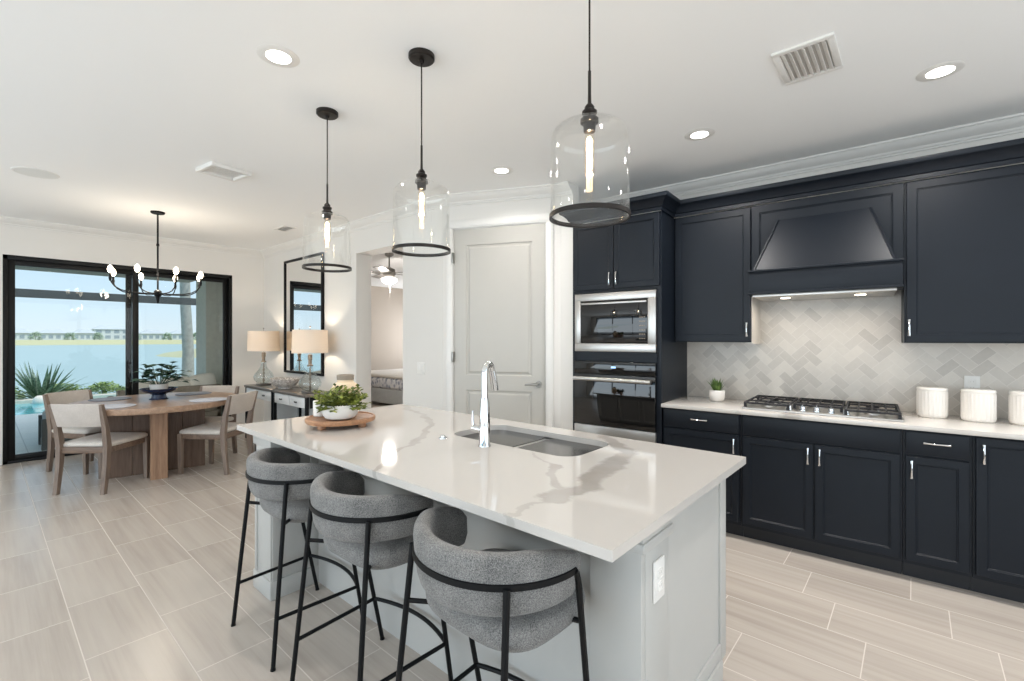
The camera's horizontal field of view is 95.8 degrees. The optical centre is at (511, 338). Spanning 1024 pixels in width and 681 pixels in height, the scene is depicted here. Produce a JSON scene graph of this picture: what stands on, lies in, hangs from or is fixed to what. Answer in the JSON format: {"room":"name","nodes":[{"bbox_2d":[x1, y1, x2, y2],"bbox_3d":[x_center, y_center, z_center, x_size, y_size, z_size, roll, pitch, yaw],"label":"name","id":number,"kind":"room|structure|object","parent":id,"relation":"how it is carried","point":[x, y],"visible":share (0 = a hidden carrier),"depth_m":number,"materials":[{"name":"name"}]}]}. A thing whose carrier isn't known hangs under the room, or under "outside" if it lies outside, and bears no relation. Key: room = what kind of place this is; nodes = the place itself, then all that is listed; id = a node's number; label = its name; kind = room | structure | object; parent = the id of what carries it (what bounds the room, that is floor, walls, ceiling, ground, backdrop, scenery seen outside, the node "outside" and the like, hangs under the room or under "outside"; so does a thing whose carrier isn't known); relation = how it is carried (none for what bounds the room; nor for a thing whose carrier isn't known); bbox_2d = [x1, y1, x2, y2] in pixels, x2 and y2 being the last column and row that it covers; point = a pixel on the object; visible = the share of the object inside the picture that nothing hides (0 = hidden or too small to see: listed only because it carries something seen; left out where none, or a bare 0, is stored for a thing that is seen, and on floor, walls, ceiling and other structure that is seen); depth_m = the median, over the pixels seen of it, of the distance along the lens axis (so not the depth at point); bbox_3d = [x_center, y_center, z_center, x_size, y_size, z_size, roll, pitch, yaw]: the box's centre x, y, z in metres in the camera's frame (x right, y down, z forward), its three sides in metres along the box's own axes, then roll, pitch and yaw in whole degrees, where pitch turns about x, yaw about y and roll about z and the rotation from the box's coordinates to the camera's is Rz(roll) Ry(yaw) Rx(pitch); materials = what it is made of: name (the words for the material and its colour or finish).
{"room":"kitchen","nodes":[
{"label":"kitchen","id":0,"kind":"room"},
{"bbox_2d":[15,413,45,453],"bbox_3d":[-7.806,1.505,6.796,4.900,0.130,24.000,0,0,41],"label":"floor","id":1,"kind":"structure","parent":0,"point":[26,426],"depth_m":7.05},
{"bbox_2d":[38,411,72,450],"bbox_3d":[-6.074,1.210,6.348,0.560,0.460,0.560,0,0,41],"label":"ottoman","id":2,"kind":"object","parent":1,"relation":"on","point":[42,422],"visible":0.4,"depth_m":5.99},
{"bbox_2d":[42,411,71,439],"bbox_3d":[-6.074,1.160,6.348,0.490,0.360,0.490,0,0,41],"label":"cushion","id":3,"kind":"object","parent":2,"relation":"on","point":[43,413],"depth_m":5.99,"materials":[{"name":"fabric"}]},
{"bbox_2d":[108,373,220,415],"bbox_3d":[-5.362,0.991,7.183,0.820,0.897,1.294,0,0,41],"label":"outdoor sofa","id":4,"kind":"object","parent":1,"relation":"on","point":[206,379],"visible":0.23,"depth_m":7.19,"materials":[{"name":"beige fabric"}]},
{"bbox_2d":[139,380,158,388],"bbox_3d":[-5.410,0.826,6.805,0.255,0.465,0.418,0,0,41],"label":"cushion","id":5,"kind":"object","parent":4,"relation":"on","point":[141,385],"depth_m":6.77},
{"bbox_2d":[162,376,190,386],"bbox_3d":[-5.152,0.801,7.110,0.247,0.437,0.380,0,0,41],"label":"cushion","id":6,"kind":"object","parent":4,"relation":"on","point":[173,383],"depth_m":7.10,"materials":[{"name":"fabric"}]},
{"bbox_2d":[189,373,216,385],"bbox_3d":[-4.924,0.775,7.383,0.255,0.465,0.418,0,0,41],"label":"cushion","id":7,"kind":"object","parent":4,"relation":"on","point":[205,378],"depth_m":7.33,"materials":[{"name":"fabric"}]},
{"bbox_2d":[196,281,221,415],"bbox_3d":[-5.226,0.125,8.427,0.550,2.630,0.750,0,0,41],"label":"patio column","id":8,"kind":"structure","parent":1,"relation":"on","point":[209,295],"depth_m":8.09,"materials":[{"name":"grey paint"}]},
{"bbox_2d":[15,393,115,403],"bbox_3d":[-9.623,1.775,11.029,3.400,0.670,20.000,0,0,41],"label":"pool coping","id":9,"kind":"object","parent":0,"point":[19,401],"visible":0.04,"depth_m":11.82,"materials":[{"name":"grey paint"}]},
{"bbox_2d":[15,403,44,414],"bbox_3d":[-12.230,1.765,7.730,3.000,0.490,9.600,0,0,41],"label":"pool water","id":10,"kind":"object","parent":9,"relation":"in","point":[28,408],"depth_m":10.12,"materials":[{"name":"teal liquid"}]},
{"bbox_2d":[180,282,193,376],"bbox_3d":[-9.096,-1.613,12.930,4.024,6.301,4.028,0,0,41],"label":"palm tree","id":11,"kind":"object","parent":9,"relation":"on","point":[185,310],"visible":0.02,"depth_m":12.78,"materials":[{"name":"grey plant"}]},
{"bbox_2d":[15,265,194,282],"bbox_3d":[-8.372,-1.290,5.233,3.700,0.200,8.900,0,0,41],"label":"ceiling","id":12,"kind":"structure","parent":0,"point":[16,267],"depth_m":8.29,"materials":[{"name":"paint"}]},
{"bbox_2d":[0,225,263,464],"bbox_3d":[-6.041,0.025,4.940,0.200,2.770,6.720,0,0,41],"label":"wall","id":13,"kind":"structure","parent":0,"point":[247,272],"depth_m":6.40,"materials":[{"name":"white paint"}]},
{"bbox_2d":[3,254,231,464],"bbox_3d":[-5.013,0.230,6.114,0.190,2.360,2.310,0,0,41],"label":"door","id":14,"kind":"structure","parent":13,"relation":"in","point":[9,261],"depth_m":5.79,"materials":[{"name":"black metal"}]},
{"bbox_2d":[139,386,177,399],"bbox_3d":[-3.820,0.590,5.009,0.336,0.118,0.336,0,0,41],"label":"bowl","id":15,"kind":"object","parent":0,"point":[157,392],"depth_m":4.95,"materials":[{"name":"ceramic"}]},
{"bbox_2d":[321,403,357,420],"bbox_3d":[-0.963,0.406,2.595,0.200,0.084,0.200,0,0,41],"label":"bowl","id":16,"kind":"object","parent":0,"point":[344,411],"depth_m":2.52,"materials":[{"name":"ceramic"}]},
{"bbox_2d":[264,207,442,420],"bbox_3d":[-2.211,0.025,5.928,4.280,2.770,0.200,0,0,41],"label":"wall","id":17,"kind":"structure","parent":0,"point":[347,295],"depth_m":5.50,"materials":[{"name":"white paint"}]},
{"bbox_2d":[0,181,572,257],"bbox_3d":[-3.768,-1.315,3.254,5.444,0.090,6.861,0,0,41],"label":"trim","id":18,"kind":"structure","parent":17,"relation":"attached to","point":[565,188],"depth_m":5.27,"materials":[{"name":"white wood"}]},
{"bbox_2d":[284,252,323,375],"bbox_3d":[-2.862,-0.320,6.337,1.140,1.600,0.035,0,0,41],"label":"wall mirror","id":19,"kind":"object","parent":17,"relation":"attached to","point":[303,289],"visible":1,"depth_m":6.34,"materials":[{"name":"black mirror"}]},
{"bbox_2d":[371,286,402,369],"bbox_3d":[-1.101,0.025,8.330,8.800,2.770,5.280,0,0,41],"label":"wall","id":20,"kind":"structure","parent":0,"point":[386,303],"depth_m":12.19,"materials":[{"name":"beige paint"}]},
{"bbox_2d":[443,197,560,427],"bbox_3d":[-0.096,0.025,4.348,1.144,2.770,0.120,0,0,16],"label":"wall","id":21,"kind":"structure","parent":0,"point":[541,205],"depth_m":4.21,"materials":[{"name":"white paint"}]},
{"bbox_2d":[452,224,544,425],"bbox_3d":[-0.136,0.177,4.287,0.900,2.433,0.108,0,0,16],"label":"door","id":22,"kind":"structure","parent":21,"relation":"in","point":[499,272],"depth_m":4.29,"materials":[{"name":"white wood"}]},
{"bbox_2d":[446,213,553,426],"bbox_3d":[-0.114,0.141,4.338,1.042,2.537,0.139,0,0,16],"label":"trim","id":23,"kind":"structure","parent":21,"relation":"attached to","point":[532,219],"depth_m":4.24,"materials":[{"name":"white wood"}]},
{"bbox_2d":[0,0,1023,288],"bbox_3d":[-1.356,-1.420,4.230,13.800,0.120,11.800,0,0,41],"label":"ceiling","id":24,"kind":"structure","parent":0,"point":[123,101],"depth_m":2.61,"materials":[{"name":"white paint"}]},
{"bbox_2d":[10,166,59,178],"bbox_3d":[-3.899,-1.357,3.792,0.284,0.006,0.284,0,0,41],"label":"ceiling speaker","id":25,"kind":"object","parent":24,"relation":"attached to","point":[33,172],"visible":1,"depth_m":3.77,"materials":[{"name":"white plastic"}]},
{"bbox_2d":[107,210,202,303],"bbox_3d":[-3.795,-0.870,4.961,0.799,0.980,0.799,0,0,-36],"label":"chandelier","id":26,"kind":"object","parent":24,"relation":"hanging from","point":[112,272],"visible":1,"depth_m":4.95,"materials":[{"name":"black"}]},
{"bbox_2d":[196,161,251,181],"bbox_3d":[-2.321,-1.345,3.731,0.270,0.030,0.300,0,0,33],"label":"ceiling vent","id":27,"kind":"object","parent":24,"relation":"in","point":[212,168],"visible":1,"depth_m":3.72,"materials":[{"name":"white plastic"}]},
{"bbox_2d":[256,44,299,67],"bbox_3d":[-1.124,-1.358,2.229,0.188,0.004,0.188,0,0,41],"label":"recessed light","id":28,"kind":"object","parent":24,"relation":"in","point":[276,55],"visible":1,"depth_m":2.22,"materials":[{"name":"white plastic"}]},
{"bbox_2d":[302,107,351,272],"bbox_3d":[-1.106,-0.888,2.773,0.278,0.943,0.278,0,0,41],"label":"pendant light","id":29,"kind":"object","parent":24,"relation":"hanging from","point":[326,113],"visible":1,"depth_m":2.76,"materials":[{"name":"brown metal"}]},
{"bbox_2d":[322,203,332,219],"bbox_3d":[-1.106,-0.762,2.773,0.062,0.099,0.062,0,0,41],"label":"socket","id":30,"kind":"object","parent":29,"relation":"attached to","point":[326,208],"depth_m":2.75,"materials":[{"name":"brown metal"}]},
{"bbox_2d":[371,253,402,283],"bbox_3d":[-1.944,-1.010,7.411,1.288,0.700,1.260,0,0,41],"label":"ceiling fan","id":31,"kind":"object","parent":24,"relation":"hanging from","point":[388,273],"visible":0.84,"depth_m":7.30,"materials":[{"name":"grey metal"}]},
{"bbox_2d":[392,47,450,256],"bbox_3d":[-0.434,-0.888,2.220,0.278,0.943,0.278,0,0,18],"label":"pendant light","id":32,"kind":"object","parent":24,"relation":"hanging from","point":[421,57],"visible":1,"depth_m":2.21,"materials":[{"name":"brown"}]},
{"bbox_2d":[415,169,427,190],"bbox_3d":[-0.434,-0.762,2.220,0.062,0.099,0.062,0,0,18],"label":"socket","id":33,"kind":"object","parent":32,"relation":"attached to","point":[421,184],"depth_m":2.20,"materials":[{"name":"brown metal"}]},
{"bbox_2d":[490,166,512,174],"bbox_3d":[-0.084,-1.358,3.737,0.188,0.004,0.188,0,0,41],"label":"recessed light","id":34,"kind":"object","parent":24,"relation":"in","point":[500,170],"visible":1,"depth_m":3.73,"materials":[{"name":"white"}]},
{"bbox_2d":[549,0,630,227],"bbox_3d":[0.268,-0.888,1.603,0.278,0.943,0.278,0,0,-11],"label":"pendant light","id":35,"kind":"object","parent":24,"relation":"hanging from","point":[589,120],"visible":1,"depth_m":1.59,"materials":[{"name":"brown"}]},
{"bbox_2d":[580,103,598,134],"bbox_3d":[0.268,-0.762,1.603,0.062,0.099,0.062,0,0,-11],"label":"socket","id":36,"kind":"object","parent":35,"relation":"attached to","point":[589,121],"depth_m":1.58,"materials":[{"name":"brown metal"}]},
{"bbox_2d":[684,128,714,140],"bbox_3d":[1.247,-1.358,3.079,0.188,0.004,0.188,0,0,41],"label":"recessed light","id":37,"kind":"object","parent":24,"relation":"in","point":[702,133],"visible":1,"depth_m":3.07,"materials":[{"name":"white"}]},
{"bbox_2d":[771,32,842,85],"bbox_3d":[1.442,-1.351,2.258,0.250,0.018,0.345,0,0,41],"label":"ceiling vent","id":38,"kind":"object","parent":24,"relation":"in","point":[818,56],"visible":1,"depth_m":2.24,"materials":[{"name":"white plastic"}]},
{"bbox_2d":[916,60,965,81],"bbox_3d":[2.176,-1.358,2.354,0.188,0.004,0.188,0,0,41],"label":"recessed light","id":39,"kind":"object","parent":24,"relation":"in","point":[945,69],"visible":1,"depth_m":2.34,"materials":[{"name":"white"}]},
{"bbox_2d":[0,401,1023,680],"bbox_3d":[-1.356,1.470,4.230,13.800,0.120,11.800,0,0,41],"label":"floor","id":40,"kind":"structure","parent":0,"point":[134,581],"depth_m":2.42,"materials":[{"name":"tile"}]},
{"bbox_2d":[42,389,101,474],"bbox_3d":[-4.676,0.996,5.095,0.606,0.828,0.488,0,0,10],"label":"dining chair","id":41,"kind":"object","parent":40,"relation":"on","point":[65,397],"visible":0.46,"depth_m":4.91,"materials":[{"name":"wood"}]},
{"bbox_2d":[48,404,149,495],"bbox_3d":[-3.924,0.996,4.417,0.488,0.828,0.606,0,0,-2],"label":"dining chair","id":42,"kind":"object","parent":40,"relation":"on","point":[106,442],"visible":1,"depth_m":4.21,"materials":[{"name":"fabric"}]},
{"bbox_2d":[68,392,233,479],"bbox_3d":[-3.795,1.030,4.961,1.484,0.760,1.484,0,0,41],"label":"dining table","id":43,"kind":"object","parent":40,"relation":"on","point":[162,420],"visible":0.59,"depth_m":4.75,"materials":[{"name":"brown wood"}]},
{"bbox_2d":[88,397,131,401],"bbox_3d":[-4.314,0.645,4.975,0.360,0.008,0.360,0,0,41],"label":"placemat","id":44,"kind":"object","parent":43,"relation":"on","point":[105,398],"visible":1,"depth_m":4.91,"materials":[{"name":"grey fabric"}]},
{"bbox_2d":[104,403,136,408],"bbox_3d":[-3.822,0.645,4.428,0.360,0.008,0.360,0,0,41],"label":"placemat","id":45,"kind":"object","parent":43,"relation":"on","point":[108,406],"visible":0.65,"depth_m":4.46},
{"bbox_2d":[130,361,199,399],"bbox_3d":[-3.785,0.446,5.014,0.522,0.407,0.585,0,0,41],"label":"potted plant","id":46,"kind":"object","parent":43,"relation":"on","point":[158,391],"visible":1,"depth_m":4.96,"materials":[{"name":"green plant"}]},
{"bbox_2d":[175,391,211,395],"bbox_3d":[-3.767,0.645,5.481,0.360,0.008,0.360,0,0,41],"label":"placemat","id":47,"kind":"object","parent":43,"relation":"on","point":[201,392],"visible":1,"depth_m":5.45,"materials":[{"name":"grey fabric"}]},
{"bbox_2d":[189,397,226,401],"bbox_3d":[-3.219,0.645,4.923,0.360,0.008,0.360,0,0,41],"label":"placemat","id":48,"kind":"object","parent":43,"relation":"on","point":[211,399],"visible":0.88,"depth_m":4.91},
{"bbox_2d":[177,390,257,474],"bbox_3d":[-3.167,0.996,5.035,0.606,0.828,0.488,0,0,4],"label":"dining chair","id":49,"kind":"object","parent":40,"relation":"on","point":[243,402],"visible":0.85,"depth_m":4.83,"materials":[{"name":"beige fabric"}]},
{"bbox_2d":[199,385,239,463],"bbox_3d":[-3.628,0.996,5.504,0.488,0.828,0.606,0,0,-2],"label":"dining chair","id":50,"kind":"object","parent":40,"relation":"on","point":[214,388],"visible":0.27,"depth_m":5.71,"materials":[{"name":"beige fabric"}]},
{"bbox_2d":[244,383,300,437],"bbox_3d":[-3.335,1.032,6.442,0.942,0.755,0.421,0,0,41],"label":"chest","id":51,"kind":"object","parent":40,"relation":"on","point":[265,392],"visible":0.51,"depth_m":6.38,"materials":[{"name":"grey wood"}]},
{"bbox_2d":[247,328,279,385],"bbox_3d":[-3.528,0.247,6.578,0.414,0.815,0.414,0,0,41],"label":"table lamp","id":52,"kind":"object","parent":51,"relation":"on","point":[263,340],"visible":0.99,"depth_m":6.42,"materials":[{"name":"beige fabric"}]},
{"bbox_2d":[270,377,299,388],"bbox_3d":[-2.996,0.586,6.108,0.483,0.138,0.336,0,0,41],"label":"decorative bowl","id":53,"kind":"object","parent":51,"relation":"on","point":[280,382],"visible":1,"depth_m":5.98,"materials":[{"name":"beige ceramic"}]},
{"bbox_2d":[231,448,361,671],"bbox_3d":[-1.043,0.985,2.297,0.567,0.850,0.481,0,0,41],"label":"counter stool","id":54,"kind":"object","parent":40,"relation":"on","point":[277,477],"visible":0.77,"depth_m":2.10,"materials":[{"name":"grey fabric"}]},
{"bbox_2d":[272,387,328,419],"bbox_3d":[-2.614,1.032,5.815,0.942,0.755,0.421,0,0,41],"label":"chest","id":55,"kind":"object","parent":40,"relation":"on","point":[294,397],"visible":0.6,"depth_m":5.68,"materials":[{"name":"grey paint"}]},
{"bbox_2d":[291,326,327,393],"bbox_3d":[-2.460,0.247,5.642,0.414,0.815,0.414,0,0,41],"label":"table lamp","id":56,"kind":"object","parent":55,"relation":"on","point":[303,341],"visible":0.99,"depth_m":5.48,"materials":[{"name":"beige fabric"}]},
{"bbox_2d":[290,471,452,680],"bbox_3d":[-0.552,0.985,1.870,0.567,0.850,0.481,0,0,40],"label":"counter stool","id":57,"kind":"object","parent":40,"relation":"on","point":[371,532],"visible":0.85,"depth_m":1.68,"materials":[{"name":"grey fabric"}]},
{"bbox_2d":[371,369,402,404],"bbox_3d":[-2.176,1.073,10.442,2.305,0.675,1.925,0,0,41],"label":"bed","id":58,"kind":"object","parent":40,"relation":"on","point":[386,385],"visible":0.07,"depth_m":9.60,"materials":[{"name":"white fabric"}]},
{"bbox_2d":[371,369,402,378],"bbox_3d":[-2.172,0.770,10.439,2.295,0.070,1.925,0,0,41],"label":"duvet","id":59,"kind":"object","parent":58,"relation":"on","point":[388,373],"depth_m":9.85,"materials":[{"name":"fabric"}]},
{"bbox_2d":[253,436,725,680],"bbox_3d":[-0.278,0.967,2.299,2.262,0.886,1.058,0,0,41],"label":"kitchen island","id":60,"kind":"object","parent":40,"relation":"on","point":[681,636],"visible":0.48,"depth_m":1.71,"materials":[{"name":"grey paint"}]},
{"bbox_2d":[237,404,745,561],"bbox_3d":[-0.303,0.510,2.310,2.420,0.028,1.143,0,0,41],"label":"island countertop","id":61,"kind":"structure","parent":60,"relation":"on","point":[601,503],"depth_m":1.75,"materials":[{"name":"white stone"}]},
{"bbox_2d":[305,411,374,429],"bbox_3d":[-0.986,0.470,2.668,0.382,0.052,0.382,0,0,41],"label":"serving tray","id":62,"kind":"object","parent":61,"relation":"on","point":[361,418],"visible":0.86,"depth_m":2.55,"materials":[{"name":"brown wood"}]},
{"bbox_2d":[310,383,370,420],"bbox_3d":[-0.966,0.350,2.602,0.319,0.197,0.358,0,0,-6],"label":"potted plant","id":63,"kind":"object","parent":62,"relation":"on","point":[345,405],"visible":1,"depth_m":2.53,"materials":[{"name":"green plant"}]},
{"bbox_2d":[331,374,360,394],"bbox_3d":[-1.002,0.332,2.786,0.176,0.234,0.176,0,0,41],"label":"vase","id":64,"kind":"object","parent":62,"relation":"on","point":[342,379],"visible":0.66,"depth_m":2.74,"materials":[{"name":"beige ceramic"}]},
{"bbox_2d":[471,361,498,446],"bbox_3d":[-0.128,0.299,2.186,0.094,0.394,0.131,0,0,25],"label":"faucet","id":65,"kind":"object","parent":61,"relation":"on","point":[483,428],"visible":1,"depth_m":2.13,"materials":[{"name":"silver metal"}]},
{"bbox_2d":[461,430,602,456],"bbox_3d":[0.077,0.622,2.312,0.794,0.196,0.404,0,0,41],"label":"sink","id":66,"kind":"object","parent":61,"relation":"in","point":[557,447],"visible":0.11,"depth_m":2.32,"materials":[{"name":"metal"}]},
{"bbox_2d":[461,430,543,446],"bbox_3d":[-0.077,0.622,2.447,0.384,0.196,0.404,0,0,41],"label":"basin","id":67,"kind":"object","parent":66,"relation":"in","point":[502,437],"depth_m":2.46,"materials":[{"name":"silver metal"}]},
{"bbox_2d":[518,439,602,456],"bbox_3d":[0.232,0.622,2.178,0.384,0.196,0.404,0,0,41],"label":"basin","id":68,"kind":"object","parent":66,"relation":"in","point":[557,447],"depth_m":2.24,"materials":[{"name":"silver metal"}]},
{"bbox_2d":[653,555,663,603],"bbox_3d":[0.454,0.740,1.428,0.010,0.125,0.076,0,0,41],"label":"island outlet","id":69,"kind":"object","parent":60,"relation":"attached to","point":[658,565],"visible":1,"depth_m":1.42,"materials":[{"name":"white plastic"}]},
{"bbox_2d":[396,506,589,680],"bbox_3d":[-0.055,0.985,1.430,0.567,0.850,0.481,0,0,42],"label":"counter stool","id":70,"kind":"object","parent":40,"relation":"on","point":[506,601],"visible":1,"depth_m":1.24,"materials":[{"name":"grey fabric"}]},
{"bbox_2d":[559,191,686,443],"bbox_3d":[1.006,0.152,4.022,0.945,2.515,0.735,0,0,38],"label":"tall cabinet","id":71,"kind":"object","parent":40,"relation":"on","point":[637,253],"visible":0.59,"depth_m":3.73,"materials":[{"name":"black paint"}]},
{"bbox_2d":[573,361,656,442],"bbox_3d":[0.990,0.559,4.002,0.715,0.742,0.676,0,0,38],"label":"wall oven","id":72,"kind":"object","parent":71,"relation":"in","point":[612,398],"visible":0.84,"depth_m":3.75,"materials":[{"name":"black glass"}]},
{"bbox_2d":[575,289,656,352],"bbox_3d":[0.949,-0.139,3.949,0.715,0.488,0.412,0,0,38],"label":"microwave","id":73,"kind":"object","parent":71,"relation":"in","point":[626,321],"visible":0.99,"depth_m":3.77,"materials":[{"name":"silver metal"}]},
{"bbox_2d":[663,407,743,535],"bbox_3d":[1.558,0.968,3.636,0.552,0.885,0.650,0,0,38],"label":"base cabinet","id":74,"kind":"object","parent":40,"relation":"on","point":[717,432],"visible":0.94,"depth_m":3.34,"materials":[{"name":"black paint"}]},
{"bbox_2d":[742,415,901,573],"bbox_3d":[2.120,0.968,3.201,0.864,0.885,0.650,0,0,38],"label":"base cabinet","id":75,"kind":"object","parent":40,"relation":"on","point":[834,490],"visible":1,"depth_m":2.94,"materials":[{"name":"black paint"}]},
{"bbox_2d":[902,429,971,589],"bbox_3d":[2.578,0.968,2.847,0.290,0.885,0.650,0,0,38],"label":"base cabinet","id":76,"kind":"object","parent":40,"relation":"on","point":[936,467],"visible":0.98,"depth_m":2.62,"materials":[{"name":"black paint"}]},
{"bbox_2d":[970,436,1023,602],"bbox_3d":[3.051,0.968,2.481,0.902,0.885,0.650,0,0,38],"label":"base cabinet","id":77,"kind":"object","parent":40,"relation":"on","point":[997,463],"visible":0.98,"depth_m":2.48,"materials":[{"name":"blue paint"}]},
{"bbox_2d":[661,396,1023,439],"bbox_3d":[2.389,0.510,3.000,2.647,0.028,0.651,0,0,38],"label":"countertop","id":78,"kind":"structure","parent":77,"relation":"on","point":[953,424],"depth_m":2.83,"materials":[{"name":"white stone"}]},
{"bbox_2d":[709,378,724,400],"bbox_3d":[1.639,0.401,3.720,0.154,0.191,0.131,0,0,-38],"label":"potted succulent","id":79,"kind":"object","parent":78,"relation":"on","point":[715,394],"visible":1,"depth_m":3.69,"materials":[{"name":"ceramic"}]},
{"bbox_2d":[741,395,904,421],"bbox_3d":[2.139,0.469,3.224,0.885,0.053,0.530,0,0,38],"label":"cooktop","id":80,"kind":"object","parent":78,"relation":"in","point":[871,412],"visible":1,"depth_m":3.14,"materials":[{"name":"silver metal"}]},
{"bbox_2d":[916,386,947,417],"bbox_3d":[2.681,0.402,2.956,0.153,0.188,0.153,0,0,38],"label":"canister","id":81,"kind":"object","parent":78,"relation":"on","point":[931,401],"visible":1,"depth_m":2.90,"materials":[{"name":"white ceramic"}]},
{"bbox_2d":[960,388,996,422],"bbox_3d":[2.819,0.400,2.799,0.155,0.192,0.155,0,0,38],"label":"canister","id":82,"kind":"object","parent":78,"relation":"on","point":[979,405],"visible":1,"depth_m":2.75,"materials":[{"name":"white ceramic"}]},
{"bbox_2d":[1008,390,1023,425],"bbox_3d":[2.987,0.400,2.682,0.155,0.192,0.155,0,0,38],"label":"canister","id":83,"kind":"object","parent":78,"relation":"on","point":[1015,397],"visible":1,"depth_m":2.68,"materials":[{"name":"white ceramic"}]},
{"bbox_2d":[561,184,578,429],"bbox_3d":[0.516,0.025,4.134,0.122,2.770,0.100,0,0,38],"label":"wall","id":84,"kind":"structure","parent":0,"point":[566,232],"depth_m":4.10,"materials":[{"name":"white paint"}]},
{"bbox_2d":[709,389,724,400],"bbox_3d":[1.647,0.453,3.719,0.120,0.086,0.120,0,0,38],"label":"pot","id":85,"kind":"object","parent":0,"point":[714,394],"depth_m":3.68,"materials":[{"name":"ceramic"}]},
{"bbox_2d":[591,132,1023,418],"bbox_3d":[2.949,0.025,3.073,5.350,2.770,0.148,0,0,38],"label":"wall","id":86,"kind":"structure","parent":0,"point":[846,349],"depth_m":3.37,"materials":[{"name":"tile"}]},
{"bbox_2d":[675,188,761,343],"bbox_3d":[1.640,-0.534,3.720,0.584,1.142,0.432,0,0,38],"label":"upper cabinet","id":87,"kind":"object","parent":86,"relation":"attached to","point":[713,251],"visible":0.98,"depth_m":3.60,"materials":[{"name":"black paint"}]},
{"bbox_2d":[590,113,1023,202],"bbox_3d":[2.857,-1.315,3.003,5.209,0.090,0.090,0,0,38],"label":"trim","id":88,"kind":"structure","parent":86,"relation":"attached to","point":[1011,124],"depth_m":3.32,"materials":[{"name":"white paint"}]},
{"bbox_2d":[747,159,904,301],"bbox_3d":[2.167,-0.698,3.236,0.870,0.815,0.552,0,0,38],"label":"range hood","id":89,"kind":"object","parent":86,"relation":"attached to","point":[848,244],"visible":1,"depth_m":3.07,"materials":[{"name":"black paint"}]},
{"bbox_2d":[901,138,1023,342],"bbox_3d":[2.926,-0.540,2.724,0.958,1.130,0.432,0,0,38],"label":"upper cabinet","id":90,"kind":"object","parent":86,"relation":"attached to","point":[963,280],"visible":0.99,"depth_m":2.74,"materials":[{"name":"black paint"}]},
{"bbox_2d":[964,376,979,387],"bbox_3d":[2.952,0.295,2.971,0.074,0.117,0.010,0,0,38],"label":"wall outlet","id":91,"kind":"object","parent":86,"relation":"attached to","point":[969,381],"visible":0.69,"depth_m":2.97,"materials":[{"name":"white plastic"}]},
{"label":"outside","id":92,"kind":"structure","parent":0,"visible":0},
{"bbox_2d":[15,339,195,344],"bbox_3d":[-216.983,1.810,241.919,195.000,3.200,680.000,0,0,41],"label":"shore","id":93,"kind":"structure","parent":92,"point":[17,342],"depth_m":172.37,"materials":[{"name":"green plant"}]},
{"bbox_2d":[15,329,33,339],"bbox_3d":[-191.376,-1.790,179.191,8.200,4.400,9.700,0,0,41],"label":"house","id":94,"kind":"structure","parent":93,"relation":"on","point":[20,334],"depth_m":178.01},
{"bbox_2d":[38,329,68,339],"bbox_3d":[-184.810,-1.790,186.733,8.200,4.400,9.700,0,0,41],"label":"house","id":95,"kind":"structure","parent":93,"relation":"on","point":[48,334],"depth_m":184.56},
{"bbox_2d":[71,329,95,339],"bbox_3d":[-178.901,-1.840,193.522,8.200,4.500,8.200,0,0,41],"label":"house","id":96,"kind":"structure","parent":93,"relation":"on","point":[82,334],"depth_m":191.35,"materials":[{"name":"paint"}]},
{"bbox_2d":[92,326,124,339],"bbox_3d":[-181.189,-2.790,209.170,8.200,6.400,13.200,0,0,41],"label":"house","id":97,"kind":"structure","parent":93,"relation":"on","point":[109,332],"depth_m":206.90,"materials":[{"name":"paint"}]},
{"bbox_2d":[139,330,167,339],"bbox_3d":[-163.800,-1.840,210.869,8.200,4.500,10.200,0,0,41],"label":"house","id":98,"kind":"structure","parent":93,"relation":"on","point":[147,334],"depth_m":208.27,"materials":[{"name":"paint"}]},
{"bbox_2d":[168,330,194,339],"bbox_3d":[-156.577,-1.840,219.166,8.200,4.500,10.200,0,0,41],"label":"house","id":99,"kind":"structure","parent":93,"relation":"on","point":[176,335],"depth_m":215.46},
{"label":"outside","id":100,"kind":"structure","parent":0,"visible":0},
{"bbox_2d":[15,344,195,399],"bbox_3d":[-86.652,2.585,115.206,238.000,0.850,580.000,0,0,41],"label":"lake","id":101,"kind":"structure","parent":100,"point":[87,363],"depth_m":46.44,"materials":[{"name":"teal liquid"}]},
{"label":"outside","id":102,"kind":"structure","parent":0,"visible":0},
{"bbox_3d":[-15.160,2.250,13.197,7.800,1.520,80.000,0,0,41],"label":"lawn","id":103,"kind":"structure","parent":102,"visible":0},
{"bbox_2d":[15,362,90,398],"bbox_3d":[-11.921,1.109,11.724,1.863,1.161,2.194,0,0,-8],"label":"agave plant","id":104,"kind":"object","parent":103,"relation":"on","point":[32,385],"visible":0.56,"depth_m":11.63,"materials":[{"name":"green plant"}]},
{"bbox_2d":[32,383,90,397],"bbox_3d":[-12.192,1.451,12.514,1.126,0.538,1.336,0,0,-22],"label":"shrub","id":105,"kind":"object","parent":103,"relation":"on","point":[72,385],"visible":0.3,"depth_m":12.52,"materials":[{"name":"green plant"}]},
{"bbox_2d":[82,381,124,393],"bbox_3d":[-11.826,1.465,13.423,1.327,0.511,1.194,0,0,1],"label":"shrub","id":106,"kind":"object","parent":103,"relation":"on","point":[103,386],"visible":0.84,"depth_m":13.25,"materials":[{"name":"green plant"}]},
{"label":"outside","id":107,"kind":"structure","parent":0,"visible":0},
{"bbox_2d":[15,288,195,304],"bbox_3d":[-9.835,-0.890,8.562,0.120,0.160,24.000,0,0,41],"label":"trim","id":108,"kind":"structure","parent":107,"point":[28,293],"depth_m":9.69,"materials":[{"name":"metal"}]},
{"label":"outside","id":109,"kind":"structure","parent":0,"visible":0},
{"bbox_2d":[156,349,195,357],"bbox_3d":[-31.787,1.660,70.097,41.600,2.300,39.000,0,0,41],"label":"grass","id":110,"kind":"object","parent":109,"point":[176,353],"visible":0.05,"depth_m":56.72,"materials":[{"name":"green plant"}]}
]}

